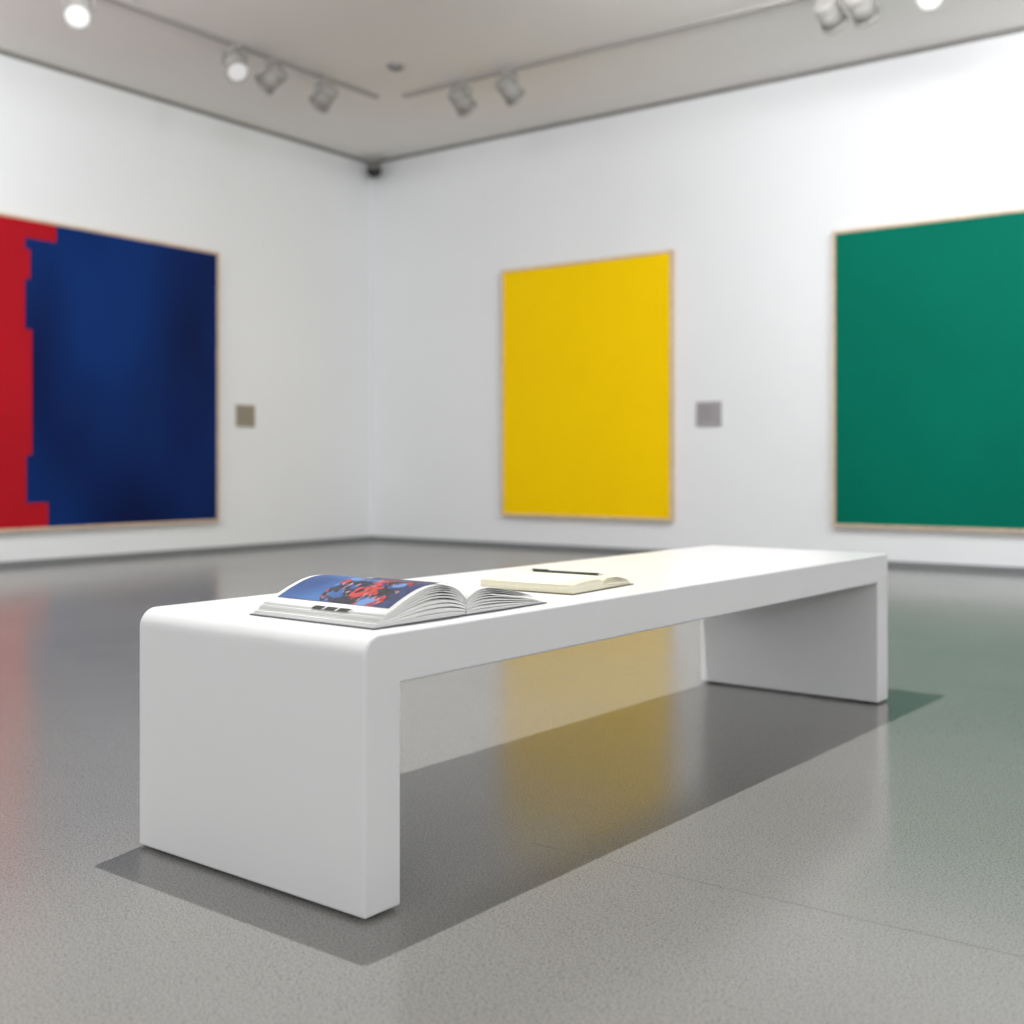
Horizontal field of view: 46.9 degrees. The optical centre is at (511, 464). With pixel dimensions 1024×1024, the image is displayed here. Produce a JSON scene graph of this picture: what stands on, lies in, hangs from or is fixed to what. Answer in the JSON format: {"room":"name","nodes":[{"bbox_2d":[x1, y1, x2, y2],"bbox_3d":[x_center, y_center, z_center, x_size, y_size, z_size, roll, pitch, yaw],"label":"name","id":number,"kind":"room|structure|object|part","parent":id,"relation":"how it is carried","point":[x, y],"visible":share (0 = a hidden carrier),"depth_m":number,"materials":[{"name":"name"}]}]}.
{"room":"museum","nodes":[
{"label":"museum","id":0,"kind":"room"},
{"bbox_2d":[0,54,371,561],"bbox_3d":[-5.343,-1.092,5.978,0.150,3.620,13.610,0,0,36],"label":"wall","id":1,"kind":"structure","parent":0,"point":[289,223],"depth_m":10.04,"materials":[{"name":"paint"}]},
{"bbox_2d":[0,212,218,531],"bbox_3d":[-3.362,-0.644,8.503,0.050,2.225,3.125,0,0,36],"label":"abstract painting","id":2,"kind":"object","parent":1,"relation":"attached to","point":[109,341],"visible":1,"depth_m":8.88,"materials":[{"name":"blue paint"}]},
{"bbox_2d":[0,536,371,567],"bbox_3d":[-5.280,0.698,5.932,0.006,0.040,13.310,0,0,36],"label":"baseboard","id":3,"kind":"structure","parent":1,"relation":"attached to","point":[363,538],"depth_m":9.42,"materials":[{"name":"grey"}]},
{"bbox_2d":[0,50,371,163],"bbox_3d":[-5.280,-2.887,5.932,0.006,0.030,13.310,0,0,36],"label":"trim","id":4,"kind":"structure","parent":1,"relation":"attached to","point":[2,52],"depth_m":9.41,"materials":[{"name":"grey"}]},
{"bbox_2d":[236,405,254,426],"bbox_3d":[-2.266,-0.417,10.028,0.012,0.185,0.200,0,0,36],"label":"label","id":5,"kind":"object","parent":1,"relation":"attached to","point":[245,414],"visible":1,"depth_m":10.02,"materials":[{"name":"grey"}]},
{"bbox_2d":[360,163,381,177],"bbox_3d":[-1.335,-2.767,11.118,0.245,0.137,0.150,0,0,36],"label":"security camera","id":6,"kind":"object","parent":1,"relation":"attached to","point":[374,170],"visible":1,"depth_m":11.04,"materials":[{"name":"black plastic"}]},
{"bbox_2d":[0,540,1023,1023],"bbox_3d":[0.065,0.768,2.006,13.570,0.100,13.610,0,0,36],"label":"floor","id":7,"kind":"structure","parent":0,"point":[904,810],"depth_m":2.26,"materials":[{"name":"concrete"}]},
{"bbox_2d":[140,545,886,918],"bbox_3d":[0.222,0.493,2.907,0.600,0.449,2.225,0,0,38],"label":"bench","id":8,"kind":"object","parent":7,"relation":"on","point":[270,747],"visible":0.98,"depth_m":2.10,"materials":[{"name":"paint"}]},
{"bbox_2d":[250,575,546,629],"bbox_3d":[-0.201,0.238,2.203,0.313,0.061,0.472,0,0,38],"label":"book","id":9,"kind":"object","parent":8,"relation":"on","point":[356,602],"visible":1,"depth_m":2.07,"materials":[{"name":"grey paper"}]},
{"bbox_3d":[-0.262,0.223,2.126,0.281,0.032,0.176,0,0,38],"label":"printed plate","id":10,"kind":"part","parent":9,"relation":"part of","materials":[{"name":"blue paper"}]},
{"bbox_3d":[-0.207,0.226,2.285,0.165,0.006,0.085,0,0,38],"label":"printed plate","id":11,"kind":"part","parent":9,"relation":"part of","materials":[{"name":"white paper"}]},
{"bbox_2d":[480,571,632,594],"bbox_3d":[0.100,0.256,2.612,0.241,0.024,0.266,0,0,34],"label":"open notebook","id":12,"kind":"object","parent":8,"relation":"on","point":[525,581],"visible":1,"depth_m":2.53,"materials":[{"name":"yellow paper"}]},
{"bbox_2d":[531,569,602,575],"bbox_3d":[0.122,0.241,2.656,0.190,0.007,0.006,0,0,34],"label":"ballpoint pen","id":13,"kind":"object","parent":12,"relation":"on","point":[533,570],"visible":1,"depth_m":2.66,"materials":[{"name":"grey"}]},
{"bbox_2d":[0,0,1023,161],"bbox_3d":[0.065,-2.952,2.006,13.570,0.100,13.610,0,0,36],"label":"ceiling","id":14,"kind":"structure","parent":0,"point":[353,42],"depth_m":8.26,"materials":[{"name":"paint"}]},
{"bbox_2d":[62,0,94,29],"bbox_3d":[-2.623,-2.756,7.132,0.185,0.252,0.231,0,0,-5],"label":"track spotlight","id":15,"kind":"object","parent":14,"relation":"hanging from","point":[77,14],"visible":1,"depth_m":7.08,"materials":[{"name":"grey metal"}]},
{"bbox_2d":[221,44,249,82],"bbox_3d":[-1.904,-2.756,8.104,0.227,0.252,0.193,0,0,36],"label":"track spotlight","id":16,"kind":"object","parent":14,"relation":"hanging from","point":[237,70],"visible":1,"depth_m":8.07,"materials":[{"name":"grey metal"}]},
{"bbox_2d":[107,0,379,98],"bbox_3d":[-4.118,-2.892,5.103,0.040,0.020,10.350,0,0,36],"label":"track","id":17,"kind":"object","parent":14,"relation":"attached to","point":[123,3],"depth_m":8.07,"materials":[{"name":"white metal"}]},
{"bbox_2d":[255,58,287,94],"bbox_3d":[-1.712,-2.758,8.387,0.232,0.248,0.191,0,0,36],"label":"track spotlight","id":18,"kind":"object","parent":14,"relation":"hanging from","point":[270,79],"visible":1,"depth_m":8.34,"materials":[{"name":"grey metal"}]},
{"bbox_2d":[309,77,338,112],"bbox_3d":[-1.402,-2.758,8.810,0.231,0.249,0.186,0,0,36],"label":"track spotlight","id":19,"kind":"object","parent":14,"relation":"hanging from","point":[322,98],"visible":1,"depth_m":8.76,"materials":[{"name":"grey metal"}]},
{"bbox_2d":[387,62,403,70],"bbox_3d":[-0.845,-2.885,8.562,0.130,0.035,0.130,0,0,36],"label":"smoke detector","id":20,"kind":"object","parent":14,"relation":"attached to","point":[393,66],"visible":1,"depth_m":8.53,"materials":[{"name":"grey plastic"}]},
{"bbox_2d":[448,81,476,116],"bbox_3d":[-0.379,-2.757,8.909,0.188,0.250,0.232,0,0,36],"label":"track spotlight","id":21,"kind":"object","parent":14,"relation":"hanging from","point":[464,105],"visible":1,"depth_m":8.86,"materials":[{"name":"grey metal"}]},
{"bbox_2d":[495,69,525,105],"bbox_3d":[-0.017,-2.757,8.643,0.186,0.250,0.232,0,0,36],"label":"track spotlight","id":22,"kind":"object","parent":14,"relation":"hanging from","point":[506,85],"visible":1,"depth_m":8.59,"materials":[{"name":"grey metal"}]},
{"bbox_2d":[402,0,802,97],"bbox_3d":[3.244,-2.892,6.241,10.160,0.020,0.040,0,0,36],"label":"track","id":23,"kind":"object","parent":14,"relation":"attached to","point":[781,2],"depth_m":8.09,"materials":[{"name":"white metal"}]},
{"bbox_2d":[813,0,848,34],"bbox_3d":[1.942,-2.757,7.204,0.186,0.250,0.232,0,0,36],"label":"track spotlight","id":24,"kind":"object","parent":14,"relation":"hanging from","point":[832,19],"visible":1,"depth_m":7.16,"materials":[{"name":"grey metal"}]},
{"bbox_2d":[845,0,880,27],"bbox_3d":[2.103,-2.757,7.086,0.186,0.250,0.232,0,0,36],"label":"track spotlight","id":25,"kind":"object","parent":14,"relation":"hanging from","point":[864,13],"visible":1,"depth_m":7.05,"materials":[{"name":"grey metal"}]},
{"bbox_2d":[915,0,943,11],"bbox_3d":[2.422,-2.756,6.836,0.190,0.252,0.227,0,0,36],"label":"track spotlight","id":26,"kind":"object","parent":14,"relation":"hanging from","point":[924,5],"visible":1,"depth_m":6.82,"materials":[{"name":"grey"}]},
{"bbox_2d":[372,32,1023,566],"bbox_3d":[4.049,-1.092,7.430,13.270,3.620,0.150,0,0,36],"label":"wall","id":27,"kind":"structure","parent":0,"point":[749,189],"depth_m":9.19,"materials":[{"name":"paint"}]},
{"bbox_2d":[501,250,674,520],"bbox_3d":[0.596,-0.628,9.840,1.690,2.148,0.050,0,0,36],"label":"painting","id":28,"kind":"object","parent":27,"relation":"attached to","point":[588,346],"visible":1,"depth_m":9.78,"materials":[{"name":"yellow paint"}]},
{"bbox_2d":[372,27,1023,162],"bbox_3d":[4.005,-2.887,7.365,13.264,0.030,0.006,0,0,36],"label":"trim","id":29,"kind":"structure","parent":27,"relation":"attached to","point":[1021,29],"depth_m":9.08,"materials":[{"name":"grey"}]},
{"bbox_2d":[372,536,1023,572],"bbox_3d":[4.005,0.698,7.365,13.264,0.040,0.006,0,0,36],"label":"baseboard","id":30,"kind":"structure","parent":27,"relation":"attached to","point":[1006,569],"depth_m":9.76,"materials":[{"name":"grey"}]},
{"bbox_2d":[696,401,720,425],"bbox_3d":[1.530,-0.397,9.178,0.210,0.190,0.012,0,0,36],"label":"label","id":31,"kind":"object","parent":27,"relation":"attached to","point":[707,413],"visible":1,"depth_m":9.17,"materials":[{"name":"grey"}]},
{"bbox_2d":[832,208,1023,532],"bbox_3d":[3.235,-0.623,7.901,2.240,2.138,0.050,0,0,36],"label":"painting","id":32,"kind":"object","parent":27,"relation":"attached to","point":[928,315],"visible":1,"depth_m":8.14,"materials":[{"name":"green paint"}]}
]}

